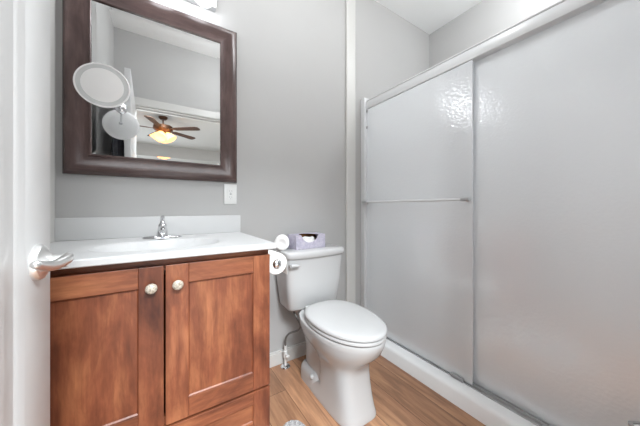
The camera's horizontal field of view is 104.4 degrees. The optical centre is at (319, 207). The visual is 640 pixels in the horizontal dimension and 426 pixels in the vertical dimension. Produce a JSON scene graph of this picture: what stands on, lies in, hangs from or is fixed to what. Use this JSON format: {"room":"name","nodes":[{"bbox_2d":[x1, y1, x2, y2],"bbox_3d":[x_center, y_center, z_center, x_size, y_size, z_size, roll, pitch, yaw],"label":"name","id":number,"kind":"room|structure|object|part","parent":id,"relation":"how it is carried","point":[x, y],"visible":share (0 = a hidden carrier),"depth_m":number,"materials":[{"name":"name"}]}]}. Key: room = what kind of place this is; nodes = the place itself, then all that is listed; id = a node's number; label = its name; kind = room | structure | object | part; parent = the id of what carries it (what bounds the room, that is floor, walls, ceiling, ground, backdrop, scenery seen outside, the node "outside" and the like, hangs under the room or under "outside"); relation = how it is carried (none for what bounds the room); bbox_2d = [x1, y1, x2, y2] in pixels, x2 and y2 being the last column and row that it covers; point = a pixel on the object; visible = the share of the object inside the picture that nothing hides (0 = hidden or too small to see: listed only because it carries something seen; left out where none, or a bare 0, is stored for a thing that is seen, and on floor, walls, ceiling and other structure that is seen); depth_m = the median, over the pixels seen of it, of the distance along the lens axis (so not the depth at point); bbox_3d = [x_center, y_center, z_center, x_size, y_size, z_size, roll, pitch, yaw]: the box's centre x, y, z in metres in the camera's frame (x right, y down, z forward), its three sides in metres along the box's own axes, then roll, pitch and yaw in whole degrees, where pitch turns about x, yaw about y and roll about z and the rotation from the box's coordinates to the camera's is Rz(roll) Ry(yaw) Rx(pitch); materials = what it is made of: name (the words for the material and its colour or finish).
{"room":"bathroom","nodes":[
{"label":"bathroom","id":0,"kind":"room"},
{"bbox_2d":[55,0,55,217],"bbox_3d":[-0.744,-0.362,0.353,0.120,2.752,1.600,0,0,-33],"label":"wall","id":1,"kind":"structure","parent":0,"point":[55,0],"depth_m":1.06,"materials":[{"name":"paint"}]},
{"bbox_2d":[0,0,74,425],"bbox_3d":[-0.315,-0.008,0.145,0.088,2.020,0.809,0,0,-31],"label":"door","id":2,"kind":"structure","parent":1,"relation":"in","point":[27,261],"depth_m":0.40,"materials":[{"name":"paint"}]},
{"bbox_3d":[-0.460,0.097,0.422,0.051,0.063,0.132,0,0,-33],"label":"handle","id":3,"kind":"part","parent":2,"relation":"part of","materials":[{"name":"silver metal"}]},
{"bbox_2d":[50,0,54,242],"bbox_3d":[-1.091,-0.798,1.005,0.003,1.880,0.082,0,0,-33],"label":"trim","id":4,"kind":"structure","parent":1,"relation":"attached to","point":[52,2],"depth_m":1.02,"materials":[{"name":"paint"}]},
{"bbox_2d":[56,0,428,352],"bbox_3d":[-0.049,-0.362,1.813,2.871,2.752,0.100,0,0,-33],"label":"wall","id":5,"kind":"structure","parent":0,"point":[291,54],"depth_m":1.65,"materials":[{"name":"paint"}]},
{"bbox_2d":[55,215,239,240],"bbox_3d":[-0.796,0.094,1.258,0.771,0.098,0.021,0,0,-33],"label":"backsplash","id":6,"kind":"structure","parent":5,"relation":"attached to","point":[66,229],"depth_m":1.19,"materials":[{"name":"stone"}]},
{"bbox_2d":[62,0,236,182],"bbox_3d":[-0.725,-0.586,1.151,0.731,0.880,0.277,0,0,-33],"label":"wall mirror","id":7,"kind":"object","parent":5,"relation":"attached to","point":[179,122],"depth_m":1.22,"materials":[{"name":"brown wood"}]},
{"bbox_3d":[-0.886,-0.459,1.041,0.164,0.164,0.268,0,0,-33],"label":"magnifying mirror","id":8,"kind":"part","parent":7,"relation":"part of","materials":[{"name":"white mirror"}]},
{"bbox_3d":[-0.795,-0.586,1.259,0.546,0.695,0.001,0,0,-33],"label":"glass","id":9,"kind":"part","parent":7,"relation":"part of","materials":[{"name":"white mirror"}]},
{"bbox_2d":[185,0,215,11],"bbox_3d":[-0.761,-1.127,1.204,0.497,0.167,0.150,0,0,-33],"label":"vanity light","id":10,"kind":"object","parent":5,"relation":"attached to","point":[210,5],"visible":1,"depth_m":1.30,"materials":[{"name":"glass"}]},
{"bbox_3d":[-0.599,-1.094,1.279,0.100,0.100,0.100,0,0,-33],"label":"globe","id":11,"kind":"part","parent":10,"relation":"part of","materials":[{"name":"white glass"}]},
{"bbox_2d":[224,184,236,203],"bbox_3d":[-0.521,-0.078,1.444,0.070,0.116,0.009,0,0,-33],"label":"wall outlet","id":12,"kind":"object","parent":5,"relation":"attached to","point":[230,190],"visible":1,"depth_m":1.44,"materials":[{"name":"white plastic"}]},
{"bbox_2d":[228,188,233,199],"bbox_3d":[-0.519,-0.078,1.441,0.033,0.067,0.003,0,0,-33],"label":"receptacle","id":13,"kind":"object","parent":12,"relation":"attached to","point":[230,190],"depth_m":1.44,"materials":[{"name":"white plastic"}]},
{"bbox_2d":[270,341,305,367],"bbox_3d":[-0.179,0.970,1.661,0.901,0.088,0.014,0,0,-33],"label":"baseboard","id":14,"kind":"structure","parent":5,"relation":"attached to","point":[295,351],"depth_m":1.64,"materials":[{"name":"paint"}]},
{"bbox_2d":[346,0,354,302],"bbox_3d":[0.238,-0.362,1.928,0.089,2.752,0.018,0,0,-33],"label":"trim","id":15,"kind":"structure","parent":5,"relation":"attached to","point":[350,4],"depth_m":1.92,"materials":[{"name":"paint"}]},
{"bbox_2d":[362,60,472,385],"bbox_3d":[0.568,0.080,1.621,0.059,1.712,0.800,0,0,-33],"label":"shower panel","id":16,"kind":"object","parent":5,"relation":"attached to","point":[419,202],"visible":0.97,"depth_m":1.53,"materials":[{"name":"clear glass"}]},
{"bbox_2d":[361,0,607,425],"bbox_3d":[0.794,0.036,1.346,0.086,1.812,1.599,0,0,-33],"label":"shower door frame","id":17,"kind":"object","parent":5,"relation":"attached to","point":[560,11],"visible":0.67,"depth_m":1.29,"materials":[{"name":"white metal"}]},
{"bbox_2d":[473,0,639,425],"bbox_3d":[0.983,0.080,1.085,0.006,1.712,0.873,0,0,-33],"label":"shower panel","id":18,"kind":"object","parent":5,"relation":"attached to","point":[556,110],"visible":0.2,"depth_m":1.03,"materials":[{"name":"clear glass"}]},
{"bbox_2d":[269,355,485,425],"bbox_3d":[0.417,1.044,1.090,2.871,0.060,1.820,0,0,-33],"label":"floor","id":19,"kind":"structure","parent":0,"point":[400,399],"depth_m":1.28,"materials":[{"name":"brown wood"}]},
{"bbox_2d":[50,250,269,425],"bbox_3d":[-0.653,0.590,1.027,0.740,0.848,0.562,0,0,-33],"label":"vanity cabinet","id":20,"kind":"object","parent":19,"relation":"on","point":[134,343],"visible":0.88,"depth_m":0.81,"materials":[{"name":"brown wood"}]},
{"bbox_3d":[-0.673,0.456,0.720,0.234,0.397,0.004,0,0,-33],"label":"door panel","id":21,"kind":"part","parent":20,"relation":"part of","materials":[{"name":"brown wood"}]},
{"bbox_3d":[-0.673,0.456,0.722,0.370,0.529,0.019,0,0,-33],"label":"cabinet door","id":22,"kind":"part","parent":20,"relation":"part of","materials":[{"name":"brown wood"}]},
{"bbox_3d":[-0.534,0.257,0.785,0.033,0.033,0.026,0,0,-33],"label":"knob","id":23,"kind":"part","parent":20,"relation":"part of","materials":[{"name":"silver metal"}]},
{"bbox_2d":[50,215,275,273],"bbox_3d":[-0.648,0.154,1.027,0.771,0.218,0.569,0,0,-33],"label":"washbasin","id":24,"kind":"object","parent":20,"relation":"in","point":[93,241],"visible":0.77,"depth_m":1.09,"materials":[{"name":"stone"}]},
{"bbox_2d":[142,215,181,238],"bbox_3d":[-0.742,0.090,1.142,0.138,0.105,0.151,0,0,-1],"label":"faucet","id":25,"kind":"object","parent":24,"relation":"on","point":[162,232],"visible":1,"depth_m":1.15,"materials":[{"name":"silver metal"}]},
{"bbox_3d":[-0.743,0.137,1.169,0.158,0.012,0.054,0,0,-33],"label":"plate","id":26,"kind":"part","parent":25,"relation":"part of","materials":[{"name":"silver metal"}]},
{"bbox_3d":[-0.717,0.108,1.130,0.047,0.054,0.140,0,0,-33],"label":"spout","id":27,"kind":"part","parent":25,"relation":"part of","materials":[{"name":"silver metal"}]},
{"bbox_3d":[-0.742,0.069,1.169,0.037,0.063,0.037,0,0,-33],"label":"lever","id":28,"kind":"part","parent":25,"relation":"part of","materials":[{"name":"silver metal"}]},
{"bbox_3d":[-0.473,0.257,0.825,0.033,0.033,0.026,0,0,-33],"label":"knob","id":29,"kind":"part","parent":20,"relation":"part of","materials":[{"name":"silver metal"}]},
{"bbox_3d":[-0.520,0.812,0.821,0.737,0.168,0.019,0,0,-33],"label":"drawer","id":30,"kind":"part","parent":20,"relation":"part of","materials":[{"name":"brown wood"}]},
{"bbox_3d":[-0.362,0.456,0.923,0.362,0.529,0.019,0,0,-33],"label":"cabinet door","id":31,"kind":"part","parent":20,"relation":"part of","materials":[{"name":"brown wood"}]},
{"bbox_3d":[-0.361,0.456,0.921,0.226,0.397,0.004,0,0,-33],"label":"door panel","id":32,"kind":"part","parent":20,"relation":"part of","materials":[{"name":"brown wood"}]},
{"bbox_3d":[-0.519,0.812,0.820,0.601,0.072,0.004,0,0,-33],"label":"drawer panel","id":33,"kind":"part","parent":20,"relation":"part of","materials":[{"name":"brown wood"}]},
{"bbox_2d":[273,260,281,268],"bbox_3d":[-0.243,0.251,1.145,0.069,0.044,0.161,0,0,-37],"label":"toilet paper holder","id":34,"kind":"object","parent":20,"relation":"attached to","point":[277,264],"visible":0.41,"depth_m":1.09,"materials":[{"name":"silver metal"}]},
{"bbox_2d":[268,250,286,274],"bbox_3d":[-0.217,0.255,1.145,0.099,0.103,0.100,0,0,-33],"label":"toilet paper roll","id":35,"kind":"object","parent":34,"relation":"hanging from","point":[274,255],"visible":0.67,"depth_m":1.11,"materials":[{"name":"white paper"}]},
{"bbox_2d":[281,311,300,369],"bbox_3d":[-0.185,0.812,1.530,0.066,0.403,0.185,0,0,-33],"label":"water supply valve","id":36,"kind":"object","parent":19,"relation":"on","point":[285,365],"visible":0.83,"depth_m":1.56,"materials":[{"name":"silver metal"}]},
{"bbox_2d":[283,420,304,425],"bbox_3d":[-0.022,1.001,0.834,0.622,0.025,0.422,0,0,39],"label":"bath mat","id":37,"kind":"object","parent":19,"relation":"on","point":[291,422],"visible":1,"depth_m":1.14,"materials":[{"name":"white fabric"}]},
{"bbox_2d":[274,243,386,425],"bbox_3d":[0.066,0.635,1.390,0.424,0.756,0.720,0,0,-33],"label":"toilet","id":38,"kind":"object","parent":19,"relation":"on","point":[342,337],"visible":0.98,"depth_m":1.25,"materials":[{"name":"ceramic"}]},
{"bbox_2d":[274,234,288,250],"bbox_3d":[-0.232,0.212,1.510,0.090,0.089,0.096,0,0,-9],"label":"toilet paper roll","id":39,"kind":"object","parent":38,"relation":"on","point":[282,241],"visible":0.98,"depth_m":1.47,"materials":[{"name":"white paper"}]},
{"bbox_3d":[-0.144,0.331,1.407,0.059,0.024,0.034,0,0,-33],"label":"flush lever","id":40,"kind":"part","parent":38,"relation":"part of","materials":[{"name":"plastic"}]},
{"bbox_2d":[288,232,324,249],"bbox_3d":[-0.086,0.213,1.597,0.216,0.086,0.108,0,0,-35],"label":"tissue box","id":41,"kind":"object","parent":38,"relation":"on","point":[299,241],"visible":0.99,"depth_m":1.56,"materials":[{"name":"cardboard"}]},
{"bbox_3d":[-0.064,0.279,1.591,0.424,0.044,0.242,0,0,-33],"label":"tank lid","id":42,"kind":"part","parent":38,"relation":"part of","materials":[{"name":"ceramic"}]},
{"bbox_3d":[-0.067,0.458,1.597,0.408,0.318,0.216,0,0,-33],"label":"tank","id":43,"kind":"part","parent":38,"relation":"part of","materials":[{"name":"ceramic"}]},
{"bbox_3d":[0.128,0.598,1.293,0.342,0.018,0.486,0,0,-33],"label":"seat","id":44,"kind":"part","parent":38,"relation":"part of","materials":[{"name":"plastic"}]},
{"bbox_3d":[0.128,0.574,1.293,0.344,0.024,0.490,0,0,-33],"label":"lid","id":45,"kind":"part","parent":38,"relation":"part of","materials":[{"name":"plastic"}]},
{"bbox_2d":[381,339,535,425],"bbox_3d":[1.105,0.966,1.546,0.990,0.094,1.596,0,0,-33],"label":"shower pan","id":46,"kind":"object","parent":19,"relation":"on","point":[482,408],"visible":0.03,"depth_m":1.30,"materials":[{"name":"plastic"}]},
{"bbox_2d":[628,421,639,425],"bbox_3d":[0.929,0.803,0.632,0.170,0.419,0.100,0,0,8],"label":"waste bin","id":47,"kind":"object","parent":19,"relation":"on","point":[630,423],"visible":1,"depth_m":0.68,"materials":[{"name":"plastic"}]},
{"bbox_2d":[375,0,482,34],"bbox_3d":[0.417,-1.778,1.090,2.871,0.080,1.820,0,0,-33],"label":"ceiling","id":48,"kind":"structure","parent":0,"point":[428,16],"depth_m":2.19,"materials":[{"name":"paint"}]},
{"bbox_2d":[429,0,559,67],"bbox_3d":[1.608,-0.362,1.799,0.100,2.752,1.720,0,0,-33],"label":"wall","id":49,"kind":"structure","parent":0,"point":[487,18],"depth_m":2.12,"materials":[{"name":"paint"}]}
]}

